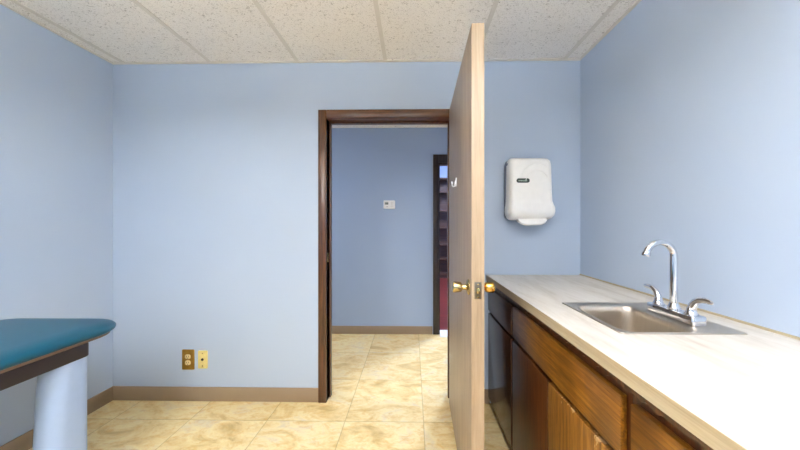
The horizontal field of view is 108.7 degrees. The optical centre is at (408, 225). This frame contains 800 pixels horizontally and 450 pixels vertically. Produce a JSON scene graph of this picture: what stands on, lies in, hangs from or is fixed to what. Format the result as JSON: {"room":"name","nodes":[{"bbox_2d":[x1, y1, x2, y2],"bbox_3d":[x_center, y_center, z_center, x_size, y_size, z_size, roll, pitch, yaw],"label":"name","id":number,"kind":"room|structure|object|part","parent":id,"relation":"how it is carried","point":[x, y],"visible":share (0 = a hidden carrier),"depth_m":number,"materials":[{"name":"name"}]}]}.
{"room":"examination room","nodes":[
{"label":"examination room","id":0,"kind":"room"},
{"bbox_2d":[0,4,112,445],"bbox_3d":[-2.163,-0.005,0.175,0.120,2.460,3.685,0,0,1],"label":"wall","id":1,"kind":"structure","parent":0,"point":[56,95],"depth_m":1.67,"materials":[{"name":"blue paint"}]},
{"bbox_2d":[0,386,112,449],"bbox_3d":[-2.098,1.177,0.174,0.009,0.097,3.685,0,0,1],"label":"baseboard","id":2,"kind":"structure","parent":1,"relation":"attached to","point":[25,441],"depth_m":1.58,"materials":[{"name":"beige plastic"}]},
{"bbox_2d":[29,278,511,449],"bbox_3d":[0.294,1.265,3.096,5.905,0.080,9.800,0,0,1],"label":"floor","id":3,"kind":"structure","parent":0,"point":[389,391],"depth_m":1.85,"materials":[{"name":"tile"}]},
{"bbox_2d":[0,318,115,449],"bbox_3d":[-1.739,0.840,0.532,0.677,0.770,1.852,0,0,1],"label":"exam table","id":4,"kind":"object","parent":3,"relation":"on","point":[55,351],"visible":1,"depth_m":1.17,"materials":[{"name":"teal leather"}]},
{"bbox_3d":[-1.462,0.899,1.202,0.111,0.652,0.164,0,0,1],"label":"leg","id":5,"kind":"part","parent":4,"relation":"part of","materials":[{"name":"white plastic"}]},
{"bbox_2d":[440,178,446,277],"bbox_3d":[1.002,0.060,6.806,1.800,2.330,0.320,0,0,1],"label":"bookcase","id":6,"kind":"object","parent":3,"relation":"on","point":[443,181],"visible":0.02,"depth_m":6.96,"materials":[{"name":"brown wood"}]},
{"bbox_2d":[440,330,446,336],"bbox_3d":[0.770,1.222,3.236,0.830,0.006,0.205,0,0,1],"label":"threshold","id":7,"kind":"object","parent":3,"relation":"on","point":[443,333],"visible":0.21,"depth_m":3.23,"materials":[{"name":"white"}]},
{"bbox_2d":[487,281,514,449],"bbox_3d":[0.855,0.800,1.733,0.635,0.850,0.475,0,0,1],"label":"base cabinet","id":8,"kind":"object","parent":3,"relation":"on","point":[500,306],"visible":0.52,"depth_m":1.67,"materials":[{"name":"brown wood"}]},
{"bbox_3d":[0.552,0.500,1.737,0.018,0.154,0.454,0,0,1],"label":"drawer","id":9,"kind":"part","parent":8,"relation":"part of","materials":[{"name":"brown wood"}]},
{"bbox_3d":[0.569,0.785,1.737,0.016,0.820,0.475,0,0,1],"label":"frame","id":10,"kind":"part","parent":8,"relation":"part of","materials":[{"name":"brown wood"}]},
{"bbox_2d":[511,299,632,449],"bbox_3d":[0.845,0.800,1.094,0.635,0.850,0.801,0,0,1],"label":"base cabinet","id":11,"kind":"object","parent":3,"relation":"on","point":[563,399],"visible":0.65,"depth_m":1.01,"materials":[{"name":"brown wood"}]},
{"bbox_3d":[0.545,0.885,1.296,0.018,0.576,0.384,0,0,1],"label":"door","id":12,"kind":"part","parent":11,"relation":"part of","materials":[{"name":"brown wood"}]},
{"bbox_3d":[0.539,0.387,1.099,0.024,0.024,0.801,0,0,1],"label":"rail","id":13,"kind":"part","parent":11,"relation":"part of","materials":[{"name":"brown wood"}]},
{"bbox_3d":[0.540,0.885,0.906,0.018,0.576,0.384,0,0,1],"label":"door","id":14,"kind":"part","parent":11,"relation":"part of","materials":[{"name":"brown wood"}]},
{"bbox_2d":[623,382,713,449],"bbox_3d":[0.833,0.800,0.290,0.635,0.850,0.805,0,0,1],"label":"base cabinet","id":15,"kind":"object","parent":3,"relation":"on","point":[651,428],"visible":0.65,"depth_m":0.61,"materials":[{"name":"brown wood"}]},
{"bbox_2d":[486,275,799,449],"bbox_3d":[0.841,0.358,0.919,0.643,0.037,2.103,0,0,1],"label":"countertop","id":16,"kind":"structure","parent":15,"relation":"on","point":[731,392],"depth_m":0.71,"materials":[{"name":"beige laminate"}]},
{"bbox_2d":[562,302,747,334],"bbox_3d":[0.865,0.414,1.075,0.395,0.156,0.365,0,0,1],"label":"sink","id":17,"kind":"object","parent":16,"relation":"in","point":[621,317],"visible":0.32,"depth_m":1.13,"materials":[{"name":"silver metal"}]},
{"bbox_2d":[641,239,713,325],"bbox_3d":[0.929,0.194,1.053,0.140,0.285,0.275,0,0,1],"label":"faucet","id":18,"kind":"object","parent":16,"relation":"on","point":[690,316],"visible":1,"depth_m":1.04,"materials":[{"name":"silver metal"}]},
{"bbox_3d":[0.976,0.266,1.148,0.023,0.057,0.084,0,0,1],"label":"lever","id":19,"kind":"part","parent":18,"relation":"part of","materials":[{"name":"silver metal"}]},
{"bbox_3d":[0.975,0.292,1.119,0.039,0.031,0.039,0,0,1],"label":"handle","id":20,"kind":"part","parent":18,"relation":"part of","materials":[{"name":"silver metal"}]},
{"bbox_3d":[0.925,0.171,1.053,0.121,0.240,0.024,0,0,1],"label":"spout","id":21,"kind":"part","parent":18,"relation":"part of","materials":[{"name":"silver metal"}]},
{"bbox_3d":[0.973,0.292,0.987,0.039,0.031,0.039,0,0,1],"label":"handle","id":22,"kind":"part","parent":18,"relation":"part of","materials":[{"name":"silver metal"}]},
{"bbox_3d":[0.973,0.266,0.957,0.023,0.057,0.084,0,0,1],"label":"lever","id":23,"kind":"part","parent":18,"relation":"part of","materials":[{"name":"silver metal"}]},
{"bbox_2d":[580,274,799,339],"bbox_3d":[1.155,0.336,0.525,0.006,0.008,2.885,0,0,1],"label":"caulk","id":24,"kind":"structure","parent":16,"relation":"attached to","point":[682,304],"depth_m":1.06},
{"bbox_3d":[0.530,0.500,0.294,0.018,0.154,0.776,0,0,1],"label":"drawer","id":25,"kind":"part","parent":15,"relation":"part of","materials":[{"name":"brown wood"}]},
{"bbox_3d":[0.547,0.785,0.294,0.016,0.820,0.805,0,0,1],"label":"frame","id":26,"kind":"part","parent":15,"relation":"part of","materials":[{"name":"brown wood"}]},
{"bbox_2d":[0,0,636,61],"bbox_3d":[-0.475,-1.165,0.150,3.255,0.060,3.685,0,0,1],"label":"ceiling","id":27,"kind":"structure","parent":0,"point":[220,30],"depth_m":1.65,"materials":[{"name":"tile"}]},
{"bbox_2d":[10,0,620,62],"bbox_3d":[-0.475,-1.134,0.150,3.255,0.006,3.685,0,0,1],"label":"grid","id":28,"kind":"object","parent":27,"relation":"attached to","point":[375,2],"visible":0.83,"depth_m":1.63,"materials":[{"name":"paint"}]},
{"bbox_2d":[113,61,579,402],"bbox_3d":[-0.447,-0.005,2.049,3.495,2.460,0.115,0,0,1],"label":"wall","id":29,"kind":"structure","parent":0,"point":[215,166],"depth_m":2.00,"materials":[{"name":"blue paint"}]},
{"bbox_2d":[182,349,194,369],"bbox_3d":[-1.537,0.938,2.003,0.086,0.141,0.011,0,0,1],"label":"power outlet","id":30,"kind":"object","parent":29,"relation":"attached to","point":[188,355],"visible":1,"depth_m":2.00,"materials":[{"name":"gold metal"}]},
{"bbox_2d":[198,350,207,368],"bbox_3d":[-1.434,0.936,2.002,0.068,0.125,0.010,0,0,1],"label":"jack plate","id":31,"kind":"object","parent":29,"relation":"attached to","point":[202,354],"visible":1,"depth_m":2.00,"materials":[{"name":"gold"}]},
{"bbox_2d":[113,386,317,401],"bbox_3d":[-1.344,1.177,2.001,1.445,0.097,0.009,0,0,1],"label":"baseboard","id":32,"kind":"structure","parent":29,"relation":"attached to","point":[132,393],"depth_m":2.00,"materials":[{"name":"beige plastic"}]},
{"bbox_2d":[0,0,641,64],"bbox_3d":[-0.475,-1.133,0.150,3.255,0.008,3.685,0,0,1],"label":"trim","id":33,"kind":"structure","parent":29,"relation":"attached to","point":[637,2],"depth_m":1.97,"materials":[{"name":"paint"}]},
{"bbox_2d":[318,109,448,402],"bbox_3d":[-0.136,0.213,2.044,0.970,2.023,0.145,0,0,1],"label":"door frame","id":34,"kind":"structure","parent":29,"relation":"attached to","point":[360,116],"depth_m":1.98,"materials":[{"name":"brown wood"}]},
{"bbox_3d":[-0.594,0.213,1.986,0.056,2.023,0.016,0,0,1],"label":"casing","id":35,"kind":"part","parent":34,"relation":"part of","materials":[{"name":"brown wood"}]},
{"bbox_3d":[-0.137,-0.770,1.979,0.858,0.056,0.016,0,0,1],"label":"head casing","id":36,"kind":"part","parent":34,"relation":"part of","materials":[{"name":"brown wood"}]},
{"bbox_2d":[449,23,494,449],"bbox_3d":[0.271,0.214,1.536,0.170,1.998,0.865,0,0,1],"label":"door","id":37,"kind":"structure","parent":29,"relation":"in","point":[467,286],"depth_m":1.21,"materials":[{"name":"beige wood"}]},
{"bbox_3d":[0.209,0.253,1.179,0.058,0.046,0.046,0,0,1],"label":"knob","id":38,"kind":"part","parent":37,"relation":"part of","materials":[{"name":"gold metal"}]},
{"bbox_3d":[0.270,0.253,1.113,0.027,0.066,0.003,0,0,2],"label":"latch plate","id":39,"kind":"part","parent":37,"relation":"part of","materials":[{"name":"metal"}]},
{"bbox_3d":[0.329,0.253,1.173,0.044,0.046,0.046,0,0,1],"label":"knob","id":40,"kind":"part","parent":37,"relation":"part of","materials":[{"name":"gold metal"}]},
{"bbox_2d":[484,389,489,403],"bbox_3d":[0.456,1.177,1.974,0.208,0.097,0.009,0,0,1],"label":"baseboard","id":41,"kind":"structure","parent":29,"relation":"attached to","point":[486,398],"depth_m":1.97,"materials":[{"name":"beige plastic"}]},
{"bbox_2d":[504,158,554,219],"bbox_3d":[0.792,-0.238,1.892,0.301,0.410,0.160,0,0,1],"label":"paper towel dispenser","id":42,"kind":"object","parent":29,"relation":"attached to","point":[527,181],"visible":0.98,"depth_m":1.84,"materials":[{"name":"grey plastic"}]},
{"bbox_2d":[516,219,546,225],"bbox_3d":[0.795,-0.021,1.853,0.182,0.044,0.049,0,0,1],"label":"paper towel","id":43,"kind":"object","parent":42,"relation":"hanging from","point":[526,222],"visible":0.92,"depth_m":1.83,"materials":[{"name":"white paper"}]},
{"bbox_2d":[332,128,446,325],"bbox_3d":[0.297,-0.255,3.288,5.905,2.960,0.115,0,0,1],"label":"wall","id":44,"kind":"structure","parent":0,"point":[382,259],"depth_m":3.24,"materials":[{"name":"blue paint"}]},
{"bbox_2d":[332,326,432,333],"bbox_3d":[-1.192,1.180,3.249,2.929,0.090,0.009,0,0,1],"label":"baseboard","id":45,"kind":"structure","parent":44,"relation":"attached to","point":[335,329],"depth_m":3.23,"materials":[{"name":"beige plastic"}]},
{"bbox_2d":[383,200,394,208],"bbox_3d":[-0.214,-0.233,3.226,0.130,0.094,0.026,0,0,1],"label":"thermostat","id":46,"kind":"object","parent":44,"relation":"attached to","point":[387,204],"visible":1,"depth_m":3.21,"materials":[{"name":"white plastic"}]},
{"bbox_2d":[433,154,446,334],"bbox_3d":[0.770,0.215,3.275,0.982,2.020,0.135,0,0,1],"label":"door frame","id":47,"kind":"structure","parent":44,"relation":"attached to","point":[439,160],"depth_m":3.21,"materials":[{"name":"brown wood"}]},
{"bbox_3d":[0.309,0.215,3.223,0.062,2.020,0.016,0,0,1],"label":"casing","id":48,"kind":"part","parent":47,"relation":"part of","materials":[{"name":"brown wood"}]},
{"bbox_3d":[0.769,-0.750,3.216,0.858,0.090,0.016,0,0,1],"label":"head casing","id":49,"kind":"part","parent":47,"relation":"part of","materials":[{"name":"brown wood"}]},
{"bbox_2d":[332,125,446,127],"bbox_3d":[0.287,-1.130,2.663,5.905,0.060,1.135,0,0,1],"label":"ceiling","id":50,"kind":"structure","parent":0,"point":[333,126],"depth_m":3.19,"materials":[{"name":"tile"}]},
{"bbox_2d":[440,166,446,177],"bbox_3d":[1.506,-0.275,7.038,3.600,3.000,0.120,0,0,1],"label":"wall","id":51,"kind":"structure","parent":0,"point":[443,169],"depth_m":6.99,"materials":[{"name":"blue paint"}]},
{"bbox_2d":[580,0,799,336],"bbox_3d":[1.212,-0.005,0.124,0.120,2.460,3.685,0,0,1],"label":"wall","id":52,"kind":"structure","parent":0,"point":[690,109],"depth_m":1.15,"materials":[{"name":"blue paint"}]}
]}

